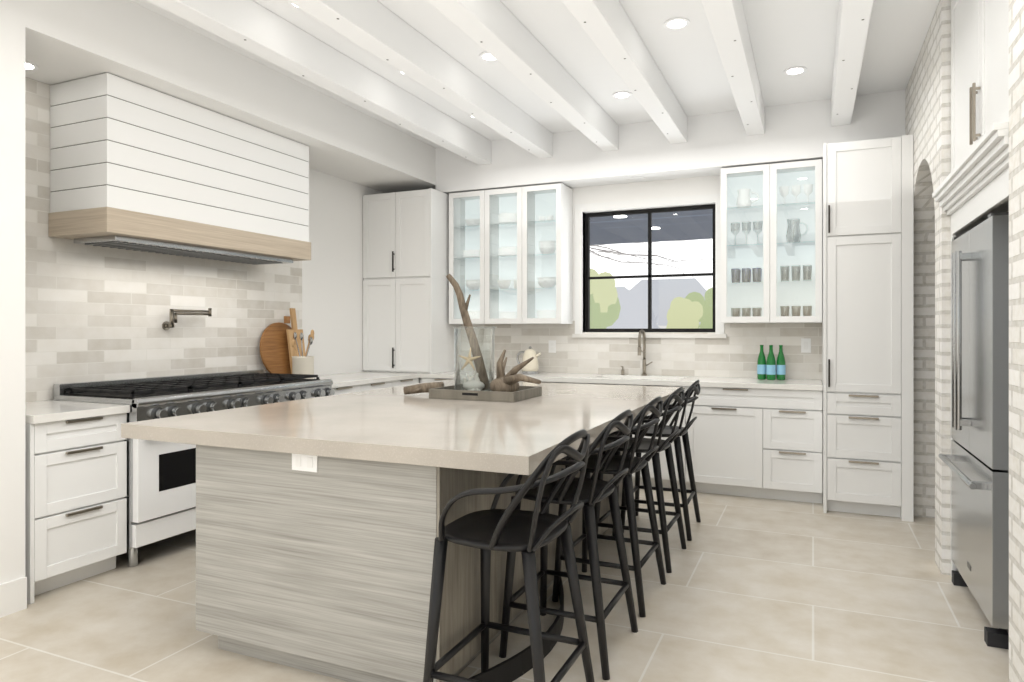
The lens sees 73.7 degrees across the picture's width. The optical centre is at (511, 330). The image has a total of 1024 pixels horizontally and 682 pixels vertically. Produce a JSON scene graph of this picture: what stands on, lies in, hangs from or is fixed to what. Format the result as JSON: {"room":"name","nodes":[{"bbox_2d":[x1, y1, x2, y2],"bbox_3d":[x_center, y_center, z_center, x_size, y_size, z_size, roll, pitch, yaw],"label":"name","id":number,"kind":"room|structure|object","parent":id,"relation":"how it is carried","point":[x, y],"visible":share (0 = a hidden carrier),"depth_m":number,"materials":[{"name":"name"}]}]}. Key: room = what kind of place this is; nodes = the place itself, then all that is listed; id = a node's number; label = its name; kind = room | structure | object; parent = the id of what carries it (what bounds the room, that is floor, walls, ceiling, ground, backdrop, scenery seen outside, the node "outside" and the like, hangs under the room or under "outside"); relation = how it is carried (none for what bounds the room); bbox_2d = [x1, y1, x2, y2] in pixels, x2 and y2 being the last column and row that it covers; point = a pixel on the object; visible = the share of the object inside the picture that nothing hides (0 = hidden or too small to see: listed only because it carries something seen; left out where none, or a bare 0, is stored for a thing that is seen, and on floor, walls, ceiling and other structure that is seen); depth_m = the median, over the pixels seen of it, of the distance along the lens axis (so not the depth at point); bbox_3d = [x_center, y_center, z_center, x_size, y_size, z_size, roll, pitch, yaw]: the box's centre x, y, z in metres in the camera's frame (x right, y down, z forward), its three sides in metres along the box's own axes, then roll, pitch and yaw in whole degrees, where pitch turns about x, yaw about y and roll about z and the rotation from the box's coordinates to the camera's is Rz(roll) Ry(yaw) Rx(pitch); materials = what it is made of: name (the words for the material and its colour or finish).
{"room":"kitchen","nodes":[
{"label":"kitchen","id":0,"kind":"room"},
{"bbox_2d":[0,0,435,583],"bbox_3d":[-3.227,-0.248,2.658,1.150,3.150,10.260,0,0,24],"label":"wall","id":1,"kind":"structure","parent":0,"point":[70,312],"depth_m":4.37,"materials":[{"name":"white paint"}]},
{"bbox_2d":[0,577,26,617],"bbox_3d":[-3.543,1.252,0.496,0.016,0.150,6.048,0,0,24],"label":"baseboard","id":2,"kind":"structure","parent":1,"relation":"attached to","point":[13,596],"depth_m":3.20,"materials":[{"name":"white paint"}]},
{"bbox_2d":[25,61,38,70],"bbox_3d":[-2.674,-1.449,3.726,0.150,0.006,0.150,0,0,24],"label":"recessed light","id":3,"kind":"object","parent":1,"relation":"in","point":[30,66],"visible":0.52,"depth_m":3.74,"materials":[{"name":"white"}]},
{"bbox_2d":[48,73,310,264],"bbox_3d":[-2.158,-0.984,4.700,0.512,0.934,1.700,0,0,24],"label":"range hood","id":4,"kind":"object","parent":1,"relation":"attached to","point":[134,166],"visible":1,"depth_m":4.21,"materials":[{"name":"white wood"}]},
{"bbox_2d":[162,308,211,329],"bbox_3d":[-2.314,-0.083,4.862,0.100,0.160,0.355,0,0,24],"label":"pot filler faucet","id":5,"kind":"object","parent":1,"relation":"attached to","point":[166,325],"visible":1,"depth_m":4.76,"materials":[{"name":"silver metal"}]},
{"bbox_2d":[0,486,1008,681],"bbox_3d":[-0.390,1.377,1.593,7.200,0.100,10.600,0,0,24],"label":"floor","id":6,"kind":"structure","parent":0,"point":[753,589],"depth_m":3.16,"materials":[{"name":"tile"}]},
{"bbox_2d":[25,414,126,603],"bbox_3d":[-2.530,0.890,3.673,0.658,0.876,0.511,0,0,24],"label":"base cabinet","id":7,"kind":"object","parent":6,"relation":"on","point":[76,471],"depth_m":3.51,"materials":[{"name":"white wood"}]},
{"bbox_2d":[25,400,129,425],"bbox_3d":[-2.519,0.432,3.669,0.682,0.040,0.510,0,0,24],"label":"countertop","id":8,"kind":"structure","parent":7,"relation":"on","point":[49,410],"depth_m":3.60,"materials":[{"name":"white stone"}]},
{"bbox_2d":[54,369,334,566],"bbox_3d":[-2.020,0.822,4.640,0.779,1.010,1.660,0,0,24],"label":"range cooker","id":9,"kind":"object","parent":6,"relation":"on","point":[161,490],"visible":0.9,"depth_m":4.01,"materials":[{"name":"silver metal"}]},
{"bbox_2d":[334,386,368,394],"bbox_3d":[-1.647,0.890,5.675,0.654,0.876,0.525,0,0,24],"label":"base cabinet","id":10,"kind":"object","parent":6,"relation":"on","point":[340,389],"depth_m":5.58,"materials":[{"name":"white"}]},
{"bbox_2d":[314,371,428,389],"bbox_3d":[-1.340,0.432,6.341,0.682,0.040,1.991,0,0,24],"label":"countertop","id":11,"kind":"structure","parent":10,"relation":"on","point":[357,378],"depth_m":6.11,"materials":[{"name":"white stone"}]},
{"bbox_2d":[260,316,291,373],"bbox_3d":[-1.918,0.144,5.710,0.114,0.527,0.480,0,0,24],"label":"round cutting board","id":12,"kind":"object","parent":11,"relation":"on","point":[274,352],"visible":0.56,"depth_m":5.64,"materials":[{"name":"brown wood"}]},
{"bbox_2d":[286,308,304,373],"bbox_3d":[-1.831,0.111,5.791,0.104,0.600,0.180,0,0,24],"label":"paddle cutting board","id":13,"kind":"object","parent":11,"relation":"on","point":[290,338],"visible":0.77,"depth_m":5.78,"materials":[{"name":"brown wood"}]},
{"bbox_2d":[291,329,313,378],"bbox_3d":[-1.700,0.201,5.562,0.189,0.420,0.187,0,0,24],"label":"utensil crock","id":14,"kind":"object","parent":11,"relation":"on","point":[302,364],"visible":0.94,"depth_m":5.51,"materials":[{"name":"beige ceramic"}]},
{"bbox_2d":[369,382,396,389],"bbox_3d":[-1.461,0.890,6.099,0.654,0.876,0.520,0,0,24],"label":"base cabinet","id":15,"kind":"object","parent":6,"relation":"on","point":[372,385],"depth_m":5.99,"materials":[{"name":"white"}]},
{"bbox_2d":[397,378,416,385],"bbox_3d":[-1.300,0.890,6.464,0.654,0.876,0.518,0,0,24],"label":"base cabinet","id":16,"kind":"object","parent":6,"relation":"on","point":[408,381],"depth_m":6.38,"materials":[{"name":"white"}]},
{"bbox_2d":[195,435,622,681],"bbox_3d":[-0.226,0.892,3.833,1.152,0.870,2.748,0,0,24],"label":"kitchen island","id":17,"kind":"object","parent":6,"relation":"on","point":[317,525],"depth_m":2.57,"materials":[{"name":"wood"}]},
{"bbox_2d":[121,380,684,475],"bbox_3d":[-0.230,0.427,3.839,1.880,0.060,2.860,0,0,24],"label":"island countertop","id":18,"kind":"structure","parent":17,"relation":"on","point":[384,425],"depth_m":2.85,"materials":[{"name":"beige stone"}]},
{"bbox_2d":[403,382,443,394],"bbox_3d":[-0.540,0.352,4.150,0.247,0.081,0.097,0,0,3],"label":"driftwood","id":19,"kind":"object","parent":18,"relation":"on","point":[419,388],"visible":0.85,"depth_m":4.15,"materials":[{"name":"brown wood"}]},
{"bbox_2d":[429,384,541,401],"bbox_3d":[-0.152,0.368,4.067,0.540,0.055,0.431,0,0,24],"label":"tray","id":20,"kind":"object","parent":18,"relation":"on","point":[520,394],"visible":0.9,"depth_m":3.89,"materials":[{"name":"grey wood"}]},
{"bbox_2d":[446,274,488,390],"bbox_3d":[-0.265,0.010,4.106,0.266,0.708,0.170,0,0,24],"label":"driftwood","id":21,"kind":"object","parent":20,"relation":"on","point":[465,316],"visible":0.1,"depth_m":4.10,"materials":[{"name":"brown wood"}]},
{"bbox_2d":[453,327,495,390],"bbox_3d":[-0.225,0.180,4.099,0.270,0.405,0.270,0,0,24],"label":"glass vase","id":22,"kind":"object","parent":20,"relation":"on","point":[458,381],"visible":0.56,"depth_m":4.04,"materials":[{"name":"clear glass"}]},
{"bbox_2d":[490,349,540,391],"bbox_3d":[0.044,0.246,3.917,0.359,0.272,0.286,0,0,24],"label":"driftwood","id":23,"kind":"object","parent":20,"relation":"on","point":[508,381],"visible":0.88,"depth_m":3.89,"materials":[{"name":"brown wood"}]},
{"bbox_2d":[417,378,468,383],"bbox_3d":[-0.558,0.890,6.716,0.540,0.876,0.658,0,0,24],"label":"base cabinet","id":24,"kind":"object","parent":6,"relation":"on","point":[419,380],"depth_m":6.52,"materials":[{"name":"white"}]},
{"bbox_2d":[423,429,594,681],"bbox_3d":[0.012,0.827,2.323,0.486,1.005,0.515,0,0,24],"label":"stool","id":25,"kind":"object","parent":6,"relation":"on","point":[525,533],"visible":0.98,"depth_m":2.23,"materials":[{"name":"black plastic"}]},
{"bbox_2d":[468,577,563,681],"bbox_3d":[0.077,1.284,2.862,0.183,0.085,1.206,0,0,24],"label":"floor","id":26,"kind":"structure","parent":6,"relation":"on","point":[514,667],"depth_m":2.62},
{"bbox_2d":[541,382,588,383],"bbox_3d":[0.461,0.890,6.299,0.660,0.876,0.598,0,0,24],"label":"base cabinet","id":27,"kind":"object","parent":6,"relation":"on","point":[541,382],"depth_m":5.94,"materials":[{"name":"white"}]},
{"bbox_2d":[499,409,637,679],"bbox_3d":[0.262,0.827,2.890,0.487,1.005,0.515,0,0,24],"label":"stool","id":28,"kind":"object","parent":6,"relation":"on","point":[594,489],"visible":0.77,"depth_m":2.78,"materials":[{"name":"black plastic"}]},
{"bbox_2d":[552,396,665,616],"bbox_3d":[0.512,0.827,3.457,0.487,1.005,0.515,0,0,25],"label":"stool","id":29,"kind":"object","parent":6,"relation":"on","point":[632,464],"visible":0.71,"depth_m":3.34,"materials":[{"name":"black plastic"}]},
{"bbox_2d":[589,382,640,485],"bbox_3d":[0.914,0.890,6.099,0.569,0.876,0.598,0,0,24],"label":"base cabinet","id":30,"kind":"object","parent":6,"relation":"on","point":[601,383],"depth_m":5.81,"materials":[{"name":"white"}]},
{"bbox_2d":[594,387,686,572],"bbox_3d":[0.766,0.827,4.033,0.487,1.005,0.515,0,0,24],"label":"stool","id":31,"kind":"object","parent":6,"relation":"on","point":[643,445],"visible":0.73,"depth_m":3.92,"materials":[{"name":"black plastic"}]},
{"bbox_2d":[621,379,700,540],"bbox_3d":[1.017,0.827,4.602,0.487,1.005,0.515,0,0,22],"label":"stool","id":32,"kind":"object","parent":6,"relation":"on","point":[694,387],"visible":0.75,"depth_m":4.48,"materials":[{"name":"black plastic"}]},
{"bbox_2d":[641,386,692,489],"bbox_3d":[1.325,0.890,5.918,0.570,0.876,0.598,0,0,24],"label":"base cabinet","id":33,"kind":"object","parent":6,"relation":"on","point":[664,469],"depth_m":5.60,"materials":[{"name":"white"}]},
{"bbox_2d":[693,382,822,503],"bbox_3d":[1.969,0.890,5.634,1.076,0.876,0.598,0,0,24],"label":"base cabinet","id":34,"kind":"object","parent":6,"relation":"on","point":[754,437],"depth_m":5.33,"materials":[{"name":"white wood"}]},
{"bbox_2d":[421,370,822,389],"bbox_3d":[0.852,0.432,6.118,3.510,0.040,0.631,0,0,24],"label":"countertop","id":35,"kind":"structure","parent":34,"relation":"on","point":[609,379],"depth_m":5.73,"materials":[{"name":"white stone"}]},
{"bbox_2d":[363,188,460,373],"bbox_3d":[-1.017,-0.474,6.938,0.793,1.770,0.636,0,0,24],"label":"hutch","id":36,"kind":"object","parent":35,"relation":"on","point":[408,327],"visible":0.98,"depth_m":6.67,"materials":[{"name":"white wood"}]},
{"bbox_2d":[517,346,540,373],"bbox_3d":[0.160,0.281,6.520,0.251,0.259,0.164,0,0,24],"label":"kettle","id":37,"kind":"object","parent":35,"relation":"on","point":[531,367],"visible":0.9,"depth_m":6.46,"materials":[{"name":"beige ceramic"}]},
{"bbox_2d":[638,330,652,375],"bbox_3d":[1.195,0.201,6.139,0.104,0.421,0.233,0,0,24],"label":"sink faucet","id":38,"kind":"object","parent":35,"relation":"on","point":[641,332],"visible":1,"depth_m":6.22,"materials":[{"name":"silver metal"}]},
{"bbox_2d":[757,345,765,379],"bbox_3d":[2.100,0.266,5.741,0.074,0.290,0.074,0,0,24],"label":"bottle","id":39,"kind":"object","parent":35,"relation":"on","point":[761,367],"visible":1,"depth_m":5.71,"materials":[{"name":"green glass"}]},
{"bbox_2d":[766,345,775,379],"bbox_3d":[2.157,0.266,5.683,0.074,0.290,0.074,0,0,24],"label":"bottle","id":40,"kind":"object","parent":35,"relation":"on","point":[771,368],"visible":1,"depth_m":5.66,"materials":[{"name":"green glass"}]},
{"bbox_2d":[776,345,785,379],"bbox_3d":[2.237,0.266,5.680,0.074,0.290,0.074,0,0,24],"label":"bottle","id":41,"kind":"object","parent":35,"relation":"on","point":[780,368],"visible":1,"depth_m":5.66,"materials":[{"name":"green glass"}]},
{"bbox_2d":[822,134,913,521],"bbox_3d":[2.679,-0.016,5.200,0.568,2.686,0.838,0,0,24],"label":"tall cabinet","id":42,"kind":"object","parent":6,"relation":"on","point":[868,309],"visible":1,"depth_m":4.85,"materials":[{"name":"white wood"}]},
{"bbox_2d":[939,212,1008,649],"bbox_3d":[2.482,0.419,3.086,0.839,1.815,0.910,0,0,24],"label":"fridge","id":43,"kind":"object","parent":6,"relation":"on","point":[976,461],"visible":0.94,"depth_m":2.97,"materials":[{"name":"silver metal"}]},
{"bbox_2d":[131,0,939,147],"bbox_3d":[-0.390,-1.883,1.593,7.200,0.120,10.600,0,0,24],"label":"ceiling","id":44,"kind":"structure","parent":0,"point":[784,35],"depth_m":4.46,"materials":[{"name":"white"}]},
{"bbox_2d":[288,1,301,9],"bbox_3d":[-1.168,-1.819,3.794,0.150,0.006,0.150,0,0,24],"label":"recessed light","id":45,"kind":"object","parent":44,"relation":"in","point":[292,5],"visible":0.25,"depth_m":3.82,"materials":[{"name":"white"}]},
{"bbox_2d":[146,0,490,164],"bbox_3d":[-2.264,-1.713,2.053,0.140,0.220,9.930,0,0,24],"label":"ceiling beam","id":46,"kind":"structure","parent":44,"relation":"attached to","point":[271,37],"depth_m":4.34,"materials":[{"name":"white wood"}]},
{"bbox_2d":[288,0,552,157],"bbox_3d":[-1.688,-1.713,1.799,0.140,0.220,9.930,0,0,24],"label":"ceiling beam","id":47,"kind":"structure","parent":44,"relation":"attached to","point":[379,30],"depth_m":4.29,"materials":[{"name":"white wood"}]},
{"bbox_2d":[479,52,496,60],"bbox_3d":[-0.143,-1.819,4.533,0.150,0.006,0.150,0,0,24],"label":"recessed light","id":48,"kind":"object","parent":44,"relation":"in","point":[486,56],"visible":0.62,"depth_m":4.54,"materials":[{"name":"white"}]},
{"bbox_2d":[427,0,617,150],"bbox_3d":[-1.120,-1.713,1.549,0.140,0.220,9.930,0,0,24],"label":"ceiling beam","id":49,"kind":"structure","parent":44,"relation":"attached to","point":[511,43],"depth_m":4.23,"materials":[{"name":"white wood"}]},
{"bbox_2d":[612,91,631,98],"bbox_3d":[0.851,-1.819,5.275,0.150,0.006,0.150,0,0,24],"label":"recessed light","id":50,"kind":"object","parent":44,"relation":"in","point":[622,94],"visible":1,"depth_m":5.26,"materials":[{"name":"white"}]},
{"bbox_2d":[562,0,686,143],"bbox_3d":[-0.571,-1.713,1.307,0.140,0.220,9.930,0,0,24],"label":"ceiling beam","id":51,"kind":"structure","parent":44,"relation":"attached to","point":[608,27],"depth_m":4.16,"materials":[{"name":"white wood"}]},
{"bbox_2d":[436,90,904,194],"bbox_3d":[1.174,-1.598,6.144,4.090,0.450,0.330,0,0,24],"label":"wall","id":52,"kind":"structure","parent":44,"relation":"attached to","point":[714,144],"depth_m":5.87,"materials":[{"name":"white paint"}]},
{"bbox_2d":[630,177,644,180],"bbox_3d":[1.131,-1.369,6.157,0.140,0.005,0.140,0,0,24],"label":"recessed light","id":53,"kind":"object","parent":52,"relation":"in","point":[637,178],"visible":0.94,"depth_m":6.14,"materials":[{"name":"white"}]},
{"bbox_2d":[664,18,689,29],"bbox_3d":[0.978,-1.819,4.050,0.150,0.006,0.150,0,0,24],"label":"recessed light","id":54,"kind":"object","parent":44,"relation":"in","point":[676,23],"visible":1,"depth_m":4.04,"materials":[{"name":"white"}]},
{"bbox_2d":[701,0,764,135],"bbox_3d":[-0.004,-1.713,1.056,0.140,0.220,9.930,0,0,24],"label":"ceiling beam","id":55,"kind":"structure","parent":44,"relation":"attached to","point":[726,19],"depth_m":4.08,"materials":[{"name":"white wood"}]},
{"bbox_2d":[784,66,806,74],"bbox_3d":[1.985,-1.819,4.786,0.150,0.006,0.150,0,0,24],"label":"recessed light","id":56,"kind":"object","parent":44,"relation":"in","point":[795,70],"visible":1,"depth_m":4.77,"materials":[{"name":"white"}]},
{"bbox_2d":[831,0,873,125],"bbox_3d":[0.572,-1.713,0.802,0.140,0.220,9.930,0,0,24],"label":"ceiling beam","id":57,"kind":"structure","parent":44,"relation":"attached to","point":[852,32],"depth_m":4.00,"materials":[{"name":"white wood"}]},
{"bbox_2d":[461,175,821,379],"bbox_3d":[1.652,-0.248,6.223,7.200,3.150,0.200,0,0,24],"label":"wall","id":58,"kind":"structure","parent":0,"point":[735,353],"depth_m":6.26,"materials":[{"name":"white paint"}]},
{"bbox_2d":[449,183,572,323],"bbox_3d":[-0.021,-0.711,6.669,1.180,1.295,0.327,0,0,24],"label":"upper cabinet","id":59,"kind":"object","parent":58,"relation":"attached to","point":[510,255],"visible":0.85,"depth_m":6.61,"materials":[{"name":"white wood"}]},
{"bbox_2d":[549,340,555,352],"bbox_3d":[0.392,0.157,6.663,0.075,0.120,0.008,0,0,24],"label":"electrical outlet","id":60,"kind":"object","parent":58,"relation":"attached to","point":[552,346],"visible":1,"depth_m":6.66,"materials":[{"name":"white plastic"}]},
{"bbox_2d":[572,193,726,337],"bbox_3d":[1.259,-0.571,6.336,1.420,1.275,0.150,0,0,24],"label":"window","id":61,"kind":"structure","parent":58,"relation":"in","point":[649,212],"depth_m":6.36,"materials":[{"name":"black"}]},
{"bbox_2d":[721,159,821,322],"bbox_3d":[2.164,-0.711,5.705,0.776,1.295,0.327,0,0,24],"label":"upper cabinet","id":62,"kind":"object","parent":58,"relation":"attached to","point":[771,243],"visible":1,"depth_m":5.69,"materials":[{"name":"white"}]},
{"bbox_2d":[801,338,810,352],"bbox_3d":[2.474,0.127,5.745,0.075,0.120,0.009,0,0,24],"label":"light switch","id":63,"kind":"object","parent":58,"relation":"attached to","point":[805,345],"visible":1,"depth_m":5.74,"materials":[{"name":"white plastic"}]},
{"bbox_2d":[905,0,1023,681],"bbox_3d":[1.275,-0.248,0.859,0.360,3.150,10.600,0,0,24],"label":"brick wall","id":64,"kind":"structure","parent":0,"point":[928,107],"depth_m":3.71,"materials":[{"name":"white brick"}]},
{"bbox_2d":[948,0,1008,195],"bbox_3d":[2.364,-1.284,3.278,0.320,1.071,0.765,0,0,24],"label":"upper cabinet","id":65,"kind":"object","parent":64,"relation":"attached to","point":[971,191],"depth_m":3.35,"materials":[{"name":"white wood"}]},
{"bbox_2d":[972,0,1008,171],"bbox_3d":[2.115,-1.284,2.714,0.320,1.071,0.765,0,0,24],"label":"upper cabinet","id":66,"kind":"object","parent":64,"relation":"attached to","point":[990,18],"depth_m":2.83,"materials":[{"name":"white wood"}]},
{"label":"outside","id":67,"kind":"structure","parent":0,"visible":0},
{"bbox_2d":[590,239,712,289],"bbox_3d":[8.822,-7.673,39.827,44.000,22.000,0.001,0,0,24],"label":"sky","id":68,"kind":"structure","parent":67,"point":[635,268],"depth_m":39.91,"materials":[{"name":"white"}]},
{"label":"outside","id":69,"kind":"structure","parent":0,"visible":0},
{"bbox_2d":[590,209,712,244],"bbox_3d":[1.921,0.177,8.071,9.000,3.300,3.080,0,0,24],"label":"porch","id":70,"kind":"object","parent":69,"point":[636,234],"depth_m":8.34,"materials":[{"name":"grey"}]},
{"bbox_2d":[590,239,712,328],"bbox_3d":[3.473,-0.172,23.239,9.600,4.002,18.272,0,0,24],"label":"scenery","id":71,"kind":"structure","parent":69,"point":[690,317],"depth_m":18.56,"materials":[{"name":"plant"}]}
]}

